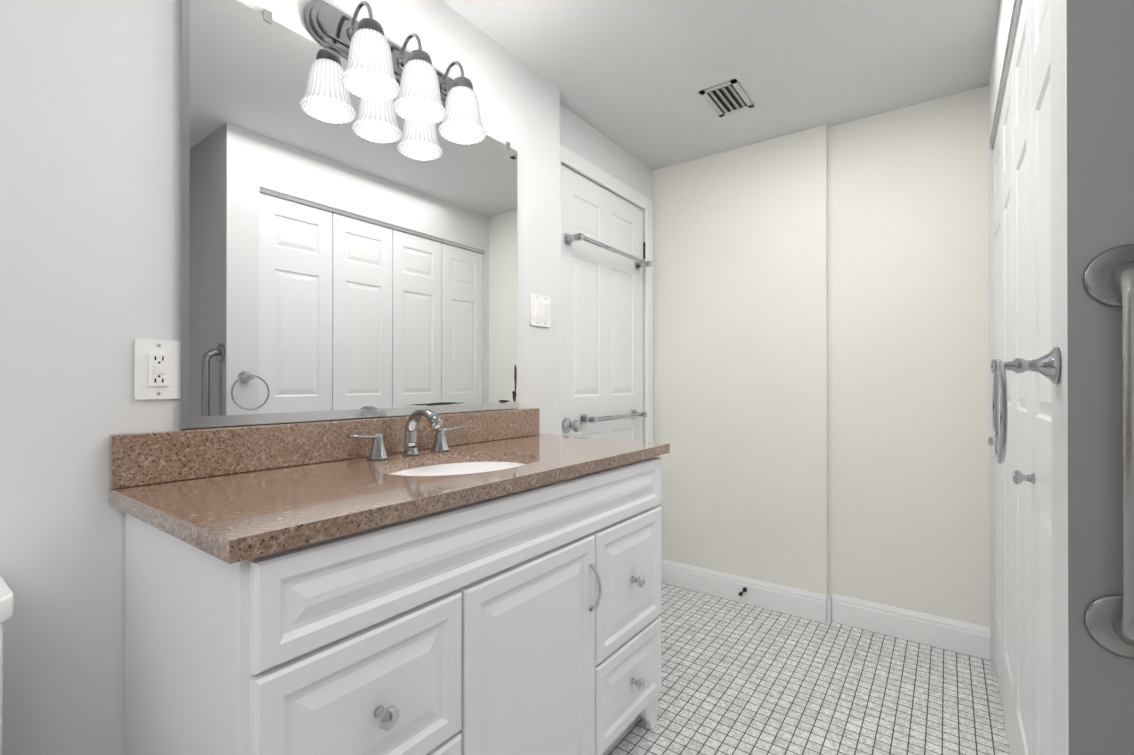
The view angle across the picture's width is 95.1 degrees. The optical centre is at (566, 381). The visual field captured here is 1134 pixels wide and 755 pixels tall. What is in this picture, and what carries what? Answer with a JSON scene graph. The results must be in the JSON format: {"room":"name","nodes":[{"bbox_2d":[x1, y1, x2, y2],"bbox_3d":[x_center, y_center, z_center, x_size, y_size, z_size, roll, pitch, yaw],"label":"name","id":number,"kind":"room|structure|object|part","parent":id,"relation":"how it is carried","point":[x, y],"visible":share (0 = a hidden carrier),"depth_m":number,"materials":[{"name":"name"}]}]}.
{"room":"bathroom","nodes":[
{"label":"bathroom","id":0,"kind":"room"},
{"bbox_2d":[0,0,559,754],"bbox_3d":[-1.071,-0.041,0.936,0.300,2.290,3.108,0,0,36],"label":"wall","id":1,"kind":"structure","parent":0,"point":[88,192],"depth_m":0.95,"materials":[{"name":"paint"}]},
{"bbox_2d":[134,339,179,399],"bbox_3d":[-0.809,-0.023,1.027,0.010,0.118,0.074,0,0,36],"label":"outlet","id":2,"kind":"object","parent":1,"relation":"attached to","point":[156,369],"visible":1,"depth_m":1.02,"materials":[{"name":"white plastic"}]},
{"bbox_2d":[179,0,518,428],"bbox_3d":[-0.484,-0.377,1.471,0.011,0.950,1.029,0,0,36],"label":"mirror","id":3,"kind":"object","parent":1,"relation":"attached to","point":[348,250],"depth_m":1.29,"materials":[{"name":"clear glass"}]},
{"bbox_3d":[-0.484,-0.377,1.471,0.011,0.950,1.029,0,0,36],"label":"mirror frame","id":4,"kind":"part","parent":3,"relation":"part of","materials":[{"name":"silver metal"}]},
{"bbox_2d":[303,0,486,143],"bbox_3d":[-0.409,-0.851,1.436,0.175,0.230,0.555,0,0,36],"label":"sconce","id":5,"kind":"object","parent":1,"relation":"attached to","point":[380,67],"visible":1,"depth_m":1.36,"materials":[{"name":"white glass"}]},
{"bbox_2d":[530,294,550,326],"bbox_3d":[-0.098,-0.270,1.994,0.012,0.118,0.118,0,0,36],"label":"double light switch","id":6,"kind":"object","parent":1,"relation":"attached to","point":[540,310],"visible":1,"depth_m":1.99,"materials":[{"name":"white plastic"}]},
{"bbox_2d":[560,104,652,441],"bbox_3d":[0.165,-0.036,2.671,0.236,2.290,1.152,0,0,36],"label":"wall","id":7,"kind":"structure","parent":0,"point":[584,140],"depth_m":2.53,"materials":[{"name":"paint"}]},
{"bbox_2d":[561,164,644,441],"bbox_3d":[0.203,0.083,2.505,0.102,2.035,0.778,0,0,36],"label":"bathroom door","id":8,"kind":"structure","parent":7,"relation":"in","point":[601,332],"depth_m":2.48,"materials":[{"name":"white wood"}]},
{"bbox_2d":[564,233,651,269],"bbox_3d":[0.220,-0.617,2.489,0.081,0.044,0.674,0,0,36],"label":"towel rail","id":9,"kind":"object","parent":8,"relation":"attached to","point":[639,262],"visible":1,"depth_m":2.37,"materials":[{"name":"silver metal"}]},
{"bbox_2d":[580,410,646,423],"bbox_3d":[0.240,0.173,2.522,0.071,0.044,0.514,0,0,36],"label":"towel rail","id":10,"kind":"object","parent":8,"relation":"attached to","point":[584,418],"visible":0.96,"depth_m":2.41,"materials":[{"name":"silver metal"}]},
{"bbox_2d":[560,144,652,441],"bbox_3d":[0.200,0.054,2.505,0.016,2.109,0.907,0,0,36],"label":"door frame","id":11,"kind":"structure","parent":7,"relation":"attached to","point":[579,164],"depth_m":2.81,"materials":[{"name":"white wood"}]},
{"bbox_2d":[442,0,999,170],"bbox_3d":[0.255,-1.237,0.742,2.870,0.100,4.360,0,0,36],"label":"ceiling","id":12,"kind":"structure","parent":0,"point":[633,78],"depth_m":1.90,"materials":[{"name":"paint"}]},
{"bbox_2d":[699,79,753,116],"bbox_3d":[0.671,-1.177,2.170,0.150,0.009,0.245,0,0,36],"label":"ceiling vent","id":13,"kind":"object","parent":12,"relation":"in","point":[727,98],"visible":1,"depth_m":2.16,"materials":[{"name":"silver metal"}]},
{"bbox_2d":[653,124,827,594],"bbox_3d":[0.802,-0.036,2.793,1.117,2.290,0.200,0,0,36],"label":"wall","id":14,"kind":"structure","parent":0,"point":[740,330],"depth_m":2.60,"materials":[{"name":"paint"}]},
{"bbox_2d":[661,559,989,659],"bbox_3d":[-0.083,1.041,0.896,1.462,0.125,3.980,0,0,36],"label":"baseboard","id":15,"kind":"structure","parent":14,"relation":"attached to","point":[966,638],"depth_m":2.37,"materials":[{"name":"white wood"}]},
{"bbox_2d":[739,587,746,595],"bbox_3d":[0.865,1.038,2.554,0.022,0.021,0.074,0,0,36],"label":"doorstop","id":16,"kind":"object","parent":15,"relation":"attached to","point":[744,589],"visible":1,"depth_m":2.56,"materials":[{"name":"black metal"}]},
{"bbox_2d":[607,583,1009,754],"bbox_3d":[0.255,1.153,0.735,2.870,0.100,4.360,0,0,36],"label":"floor","id":17,"kind":"structure","parent":0,"point":[738,678],"depth_m":1.85,"materials":[{"name":"tile"}]},
{"bbox_2d":[0,575,13,754],"bbox_3d":[-0.788,0.698,0.448,0.699,0.808,0.470,0,0,36],"label":"toilet","id":18,"kind":"object","parent":17,"relation":"on","point":[6,603],"visible":1,"depth_m":0.73,"materials":[{"name":"white ceramic"}]},
{"bbox_2d":[109,434,669,754],"bbox_3d":[-0.252,0.653,1.317,0.562,0.903,1.280,0,0,36],"label":"bathroom vanity","id":19,"kind":"object","parent":17,"relation":"on","point":[188,674],"depth_m":0.94,"materials":[{"name":"white wood"}]},
{"bbox_2d":[109,408,538,488],"bbox_3d":[-0.480,0.151,1.464,0.020,0.100,1.245,0,0,36],"label":"backsplash","id":20,"kind":"structure","parent":19,"relation":"on","point":[143,458],"depth_m":1.18,"materials":[{"name":"stone"}]},
{"bbox_3d":[-0.312,0.529,0.838,0.020,0.259,0.364,0,0,36],"label":"bathroom vanity drawer","id":21,"kind":"part","parent":19,"relation":"part of","materials":[{"name":"white wood"}]},
{"bbox_3d":[-0.261,0.297,1.325,0.537,0.190,1.280,0,0,36],"label":"bathroom vanity top","id":22,"kind":"part","parent":19,"relation":"part of","materials":[{"name":"brown stone"}]},
{"bbox_2d":[346,408,466,459],"bbox_3d":[-0.389,0.136,1.395,0.152,0.129,0.383,0,0,36],"label":"faucet","id":23,"kind":"object","parent":19,"relation":"on","point":[377,451],"visible":1,"depth_m":1.40,"materials":[{"name":"silver metal"}]},
{"bbox_3d":[-0.312,0.827,0.837,0.020,0.322,0.364,0,0,36],"label":"bathroom vanity drawer","id":24,"kind":"part","parent":19,"relation":"part of","materials":[{"name":"white wood"}]},
{"bbox_3d":[-0.062,0.318,1.178,0.020,0.149,1.208,0,0,36],"label":"top vanity panel","id":25,"kind":"part","parent":19,"relation":"part of","materials":[{"name":"white wood"}]},
{"bbox_3d":[-0.041,0.701,1.158,0.035,0.371,0.867,0,0,36],"label":"vanity knob","id":26,"kind":"part","parent":19,"relation":"part of","materials":[{"name":"silver metal"}]},
{"bbox_3d":[0.072,0.527,1.317,0.035,0.122,0.009,0,0,36],"label":"bathroom vanity handle","id":27,"kind":"part","parent":19,"relation":"part of","materials":[{"name":"silver metal"}]},
{"bbox_3d":[0.184,0.573,1.512,0.020,0.344,0.378,0,0,36],"label":"bathroom vanity drawer","id":28,"kind":"part","parent":19,"relation":"part of","materials":[{"name":"white wood"}]},
{"bbox_3d":[0.184,0.872,1.511,0.020,0.237,0.378,0,0,36],"label":"bathroom vanity drawer","id":29,"kind":"part","parent":19,"relation":"part of","materials":[{"name":"white wood"}]},
{"bbox_2d":[828,85,989,626],"bbox_3d":[1.929,-0.038,1.989,1.653,2.290,0.160,0,0,36],"label":"wall","id":30,"kind":"structure","parent":0,"point":[908,381],"depth_m":2.22,"materials":[{"name":"paint"}]},
{"bbox_2d":[989,0,1133,754],"bbox_3d":[1.229,-0.040,1.363,0.100,2.290,1.680,0,0,36],"label":"wall","id":31,"kind":"structure","parent":0,"point":[1092,116],"depth_m":0.69,"materials":[{"name":"paint"}]},
{"bbox_2d":[988,0,1051,754],"bbox_3d":[1.226,0.080,1.424,0.068,2.027,1.492,0,0,36],"label":"bifold door","id":32,"kind":"structure","parent":31,"relation":"in","point":[1021,141],"depth_m":1.22,"materials":[{"name":"white wood"}]},
{"bbox_2d":[990,347,1059,464],"bbox_3d":[0.703,0.040,0.799,0.078,0.182,0.165,0,0,36],"label":"towel ring","id":33,"kind":"object","parent":31,"relation":"attached to","point":[1047,365],"visible":1,"depth_m":0.78,"materials":[{"name":"silver metal"}]},
{"bbox_2d":[1083,244,1133,658],"bbox_3d":[0.712,0.092,0.649,0.082,0.542,0.078,0,0,36],"label":"grab rail","id":34,"kind":"object","parent":31,"relation":"attached to","point":[1108,277],"visible":1,"depth_m":0.64,"materials":[{"name":"silver metal"}]}
]}

